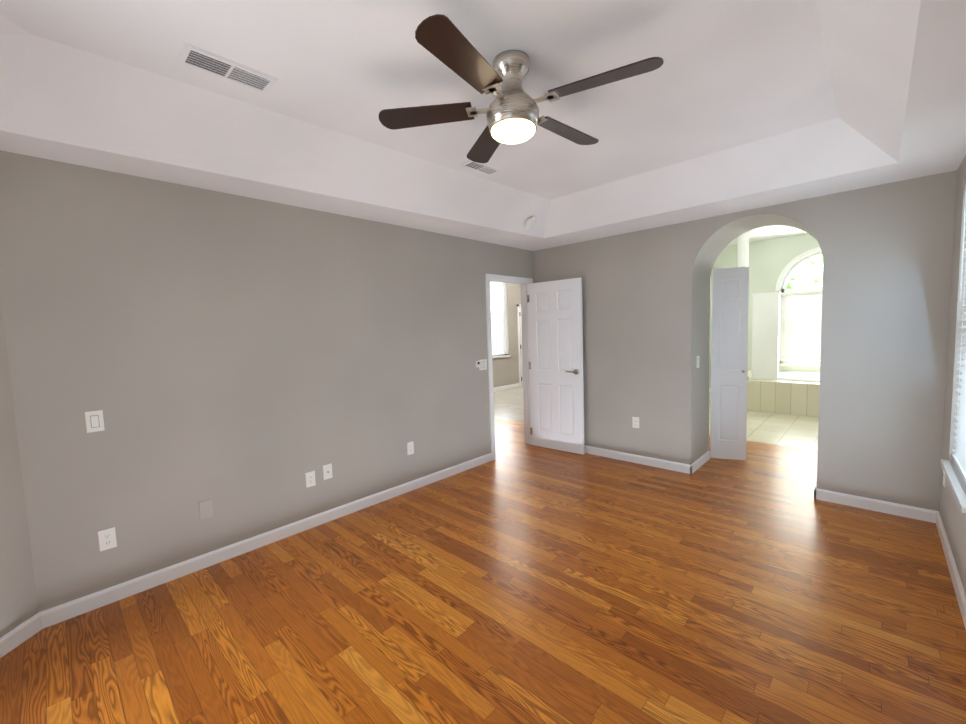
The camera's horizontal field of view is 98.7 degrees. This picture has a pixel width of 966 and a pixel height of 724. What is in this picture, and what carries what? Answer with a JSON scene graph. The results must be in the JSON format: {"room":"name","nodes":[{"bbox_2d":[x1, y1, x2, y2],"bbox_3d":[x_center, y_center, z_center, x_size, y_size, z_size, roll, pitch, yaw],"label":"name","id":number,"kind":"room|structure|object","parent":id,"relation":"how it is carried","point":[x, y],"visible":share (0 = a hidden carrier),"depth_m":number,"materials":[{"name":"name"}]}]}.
{"room":"empty bedroom","nodes":[
{"label":"empty bedroom","id":0,"kind":"room"},
{"bbox_2d":[0,418,965,723],"bbox_3d":[-0.659,1.231,3.930,7.402,0.050,7.220,2,6,43],"label":"floor","id":1,"kind":"structure","parent":0,"point":[518,580],"depth_m":2.14,"materials":[{"name":"brown wood"}]},
{"bbox_2d":[0,150,965,636],"bbox_3d":[0.748,-0.607,5.339,7.402,3.300,11.718,2,6,43],"label":"wall","id":2,"kind":"structure","parent":0,"point":[244,364],"depth_m":2.97,"materials":[{"name":"paint"}]},
{"bbox_2d":[85,410,104,432],"bbox_3d":[-2.154,0.330,2.304,0.013,0.116,0.072,2,6,43],"label":"light switch","id":3,"kind":"object","parent":2,"relation":"attached to","point":[94,421],"visible":1,"depth_m":2.30,"materials":[{"name":"white plastic"}]},
{"bbox_2d":[98,527,116,551],"bbox_3d":[-2.133,1.007,2.358,0.009,0.116,0.072,2,6,43],"label":"electrical outlet","id":4,"kind":"object","parent":2,"relation":"attached to","point":[107,538],"visible":1,"depth_m":2.35,"materials":[{"name":"white plastic"}]},
{"bbox_2d":[199,499,212,519],"bbox_3d":[-1.804,0.959,2.704,0.007,0.116,0.072,2,6,43],"label":"blank wall plate","id":5,"kind":"object","parent":2,"relation":"attached to","point":[205,508],"visible":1,"depth_m":2.70,"materials":[{"name":"beige plastic"}]},
{"bbox_2d":[305,470,315,487],"bbox_3d":[-1.330,0.904,3.203,0.009,0.116,0.072,2,6,43],"label":"electrical outlet","id":6,"kind":"object","parent":2,"relation":"attached to","point":[310,479],"visible":1,"depth_m":3.20,"materials":[{"name":"white plastic"}]},
{"bbox_2d":[323,463,332,479],"bbox_3d":[-1.231,0.873,3.299,0.017,0.116,0.072,2,6,43],"label":"cable wall plate","id":7,"kind":"object","parent":2,"relation":"attached to","point":[327,471],"visible":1,"depth_m":3.30,"materials":[{"name":"white plastic"}]},
{"bbox_2d":[407,442,413,454],"bbox_3d":[-0.678,0.809,3.887,0.009,0.116,0.072,2,6,43],"label":"electrical outlet","id":8,"kind":"object","parent":2,"relation":"attached to","point":[410,448],"visible":1,"depth_m":3.88,"materials":[{"name":"white plastic"}]},
{"bbox_2d":[476,359,486,369],"bbox_3d":[-0.010,0.032,4.551,0.021,0.116,0.168,2,6,43],"label":"light switch","id":9,"kind":"object","parent":2,"relation":"attached to","point":[481,364],"visible":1,"depth_m":4.56,"materials":[{"name":"white plastic"}]},
{"bbox_2d":[0,383,965,657],"bbox_3d":[0.843,0.988,5.506,7.002,0.088,11.200,2,6,43],"label":"baseboard","id":10,"kind":"structure","parent":2,"relation":"attached to","point":[38,623],"depth_m":2.95,"materials":[{"name":"white wood"}]},
{"bbox_2d":[492,285,505,355],"bbox_3d":[0.186,-1.169,10.018,0.065,2.070,0.960,2,6,43],"label":"window","id":11,"kind":"structure","parent":2,"relation":"in","point":[502,319],"depth_m":10.32,"materials":[{"name":"white"}]},
{"bbox_2d":[490,282,507,354],"bbox_3d":[0.263,-1.182,9.943,0.062,2.028,0.944,2,6,43],"label":"window blind","id":12,"kind":"object","parent":11,"relation":"attached to","point":[499,338],"visible":0.44,"depth_m":10.09,"materials":[{"name":"white"}]},
{"bbox_2d":[492,355,510,358],"bbox_3d":[0.292,-0.112,10.033,0.149,0.044,0.990,2,6,43],"label":"sill","id":13,"kind":"structure","parent":2,"relation":"attached to","point":[501,356],"depth_m":10.09,"materials":[{"name":"white wood"}]},
{"bbox_2d":[485,274,532,460],"bbox_3d":[0.308,0.039,4.990,0.152,2.097,0.854,2,6,43],"label":"door frame","id":14,"kind":"structure","parent":2,"relation":"attached to","point":[522,281],"depth_m":5.10,"materials":[{"name":"white wood"}]},
{"bbox_2d":[517,304,522,385],"bbox_3d":[1.243,-0.455,10.892,0.097,2.100,0.894,2,6,43],"label":"hall door","id":15,"kind":"structure","parent":2,"relation":"in","point":[520,345],"depth_m":10.62,"materials":[{"name":"white wood"}]},
{"bbox_2d":[527,278,584,454],"bbox_3d":[0.866,0.052,4.968,0.729,2.020,0.156,2,6,43],"label":"bedroom door","id":16,"kind":"structure","parent":2,"relation":"in","point":[555,319],"depth_m":4.92,"materials":[{"name":"white wood"}]},
{"bbox_2d":[632,417,638,427],"bbox_3d":[1.632,0.648,4.436,0.072,0.116,0.009,2,6,43],"label":"electrical outlet","id":17,"kind":"object","parent":2,"relation":"attached to","point":[635,422],"visible":1,"depth_m":4.43,"materials":[{"name":"white plastic"}]},
{"bbox_2d":[710,266,748,459],"bbox_3d":[2.612,0.032,4.405,0.320,2.030,0.164,2,6,43],"label":"door leaf","id":18,"kind":"structure","parent":2,"relation":"in","point":[729,330],"depth_m":4.38,"materials":[{"name":"white wood"}]},
{"bbox_2d":[775,247,822,363],"bbox_3d":[6.121,-1.003,7.436,1.440,2.100,0.185,2,6,43],"label":"window","id":19,"kind":"structure","parent":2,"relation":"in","point":[789,265],"depth_m":7.68,"materials":[{"name":"white"}]},
{"bbox_2d":[779,289,821,361],"bbox_3d":[6.101,-0.648,7.429,1.284,1.297,0.062,2,6,43],"label":"window blind","id":20,"kind":"object","parent":19,"relation":"attached to","point":[800,323],"visible":0.44,"depth_m":7.65,"materials":[{"name":"white"}]},
{"bbox_2d":[779,364,819,366],"bbox_3d":[6.132,0.069,7.492,1.330,0.044,0.149,2,6,43],"label":"sill","id":21,"kind":"structure","parent":2,"relation":"attached to","point":[802,365],"depth_m":7.66,"materials":[{"name":"white stone"}]},
{"bbox_2d":[943,470,945,486],"bbox_3d":[3.081,0.768,2.773,0.009,0.116,0.072,2,6,43],"label":"electrical outlet","id":22,"kind":"object","parent":2,"relation":"attached to","point":[944,477],"visible":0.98,"depth_m":2.75,"materials":[{"name":"white plastic"}]},
{"bbox_2d":[940,459,965,512],"bbox_3d":[2.700,0.690,2.302,0.149,0.044,0.940,2,6,43],"label":"sill","id":23,"kind":"structure","parent":2,"relation":"attached to","point":[956,488],"depth_m":2.28,"materials":[{"name":"white wood"}]},
{"bbox_2d":[952,185,965,481],"bbox_3d":[2.663,-0.222,2.238,0.062,1.727,0.894,2,6,43],"label":"window blind","id":24,"kind":"object","parent":2,"relation":"attached to","point":[959,454],"visible":1,"depth_m":2.48,"materials":[{"name":"white"}]},
{"bbox_2d":[0,0,965,250],"bbox_3d":[0.036,-1.257,2.012,3.502,0.280,5.400,2,6,43],"label":"ceiling","id":25,"kind":"structure","parent":0,"point":[729,106],"depth_m":2.12,"materials":[{"name":"paint"}]},
{"bbox_2d":[176,42,278,93],"bbox_3d":[-1.173,-1.345,1.919,0.167,0.008,0.377,2,6,43],"label":"ceiling vent","id":26,"kind":"object","parent":25,"relation":"in","point":[198,58],"visible":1,"depth_m":1.90,"materials":[{"name":"white metal"}]},
{"bbox_2d":[460,160,501,175],"bbox_3d":[-0.013,-1.482,3.168,0.137,0.008,0.327,2,6,43],"label":"ceiling vent","id":27,"kind":"object","parent":25,"relation":"in","point":[486,169],"visible":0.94,"depth_m":3.16,"materials":[{"name":"white metal"}]},
{"bbox_2d":[379,14,663,162],"bbox_3d":[0.160,-1.222,1.925,1.202,0.345,1.285,2,6,43],"label":"ceiling fan","id":28,"kind":"object","parent":25,"relation":"hanging from","point":[512,113],"visible":1,"depth_m":1.85,"materials":[{"name":"silver metal"}]},
{"bbox_2d":[524,217,535,228],"bbox_3d":[0.471,-1.379,4.118,0.108,0.108,0.132,2,6,43],"label":"smoke detector","id":29,"kind":"object","parent":25,"relation":"attached to","point":[530,222],"visible":1,"depth_m":4.09,"materials":[{"name":"white plastic"}]},
{"bbox_2d":[493,386,818,449],"bbox_3d":[3.043,0.802,7.824,7.402,0.050,5.200,2,6,43],"label":"floor","id":30,"kind":"structure","parent":0,"point":[798,431],"depth_m":5.99,"materials":[{"name":"beige tile"}]},
{"bbox_2d":[747,370,819,416],"bbox_3d":[5.503,0.452,6.921,2.194,0.623,1.652,2,6,43],"label":"tub deck","id":31,"kind":"object","parent":30,"relation":"on","point":[793,393],"visible":0.38,"depth_m":6.57,"materials":[{"name":"tile"}]},
{"bbox_2d":[737,230,750,379],"bbox_3d":[4.319,-0.951,6.916,0.230,2.499,0.230,2,6,43],"label":"column","id":32,"kind":"structure","parent":31,"relation":"on","point":[742,249],"depth_m":6.79,"materials":[{"name":"white"}]},
{"bbox_2d":[751,292,780,379],"bbox_3d":[4.705,-0.427,6.910,0.380,1.430,0.140,2,6,43],"label":"pillar","id":33,"kind":"structure","parent":31,"relation":"on","point":[765,333],"depth_m":6.86,"materials":[{"name":"white paint"}]},
{"bbox_2d":[709,234,819,387],"bbox_3d":[4.131,-0.723,5.999,3.002,3.200,4.699,2,6,43],"label":"wall","id":34,"kind":"structure","parent":0,"point":[769,260],"depth_m":7.93,"materials":[{"name":"paint"}]},
{"bbox_2d":[727,225,808,245],"bbox_3d":[0.739,-2.082,5.267,7.402,0.250,11.600,2,6,43],"label":"ceiling","id":35,"kind":"structure","parent":0,"point":[769,232],"depth_m":7.30,"materials":[{"name":"paint"}]},
{"label":"outside","id":36,"kind":"structure","parent":0,"visible":0},
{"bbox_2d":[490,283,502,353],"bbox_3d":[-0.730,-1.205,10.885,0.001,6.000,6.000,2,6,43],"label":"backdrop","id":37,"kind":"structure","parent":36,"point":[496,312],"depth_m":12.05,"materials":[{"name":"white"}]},
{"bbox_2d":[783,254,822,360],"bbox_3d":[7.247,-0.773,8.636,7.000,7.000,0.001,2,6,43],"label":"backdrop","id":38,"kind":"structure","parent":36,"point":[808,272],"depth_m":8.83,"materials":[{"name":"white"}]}
]}

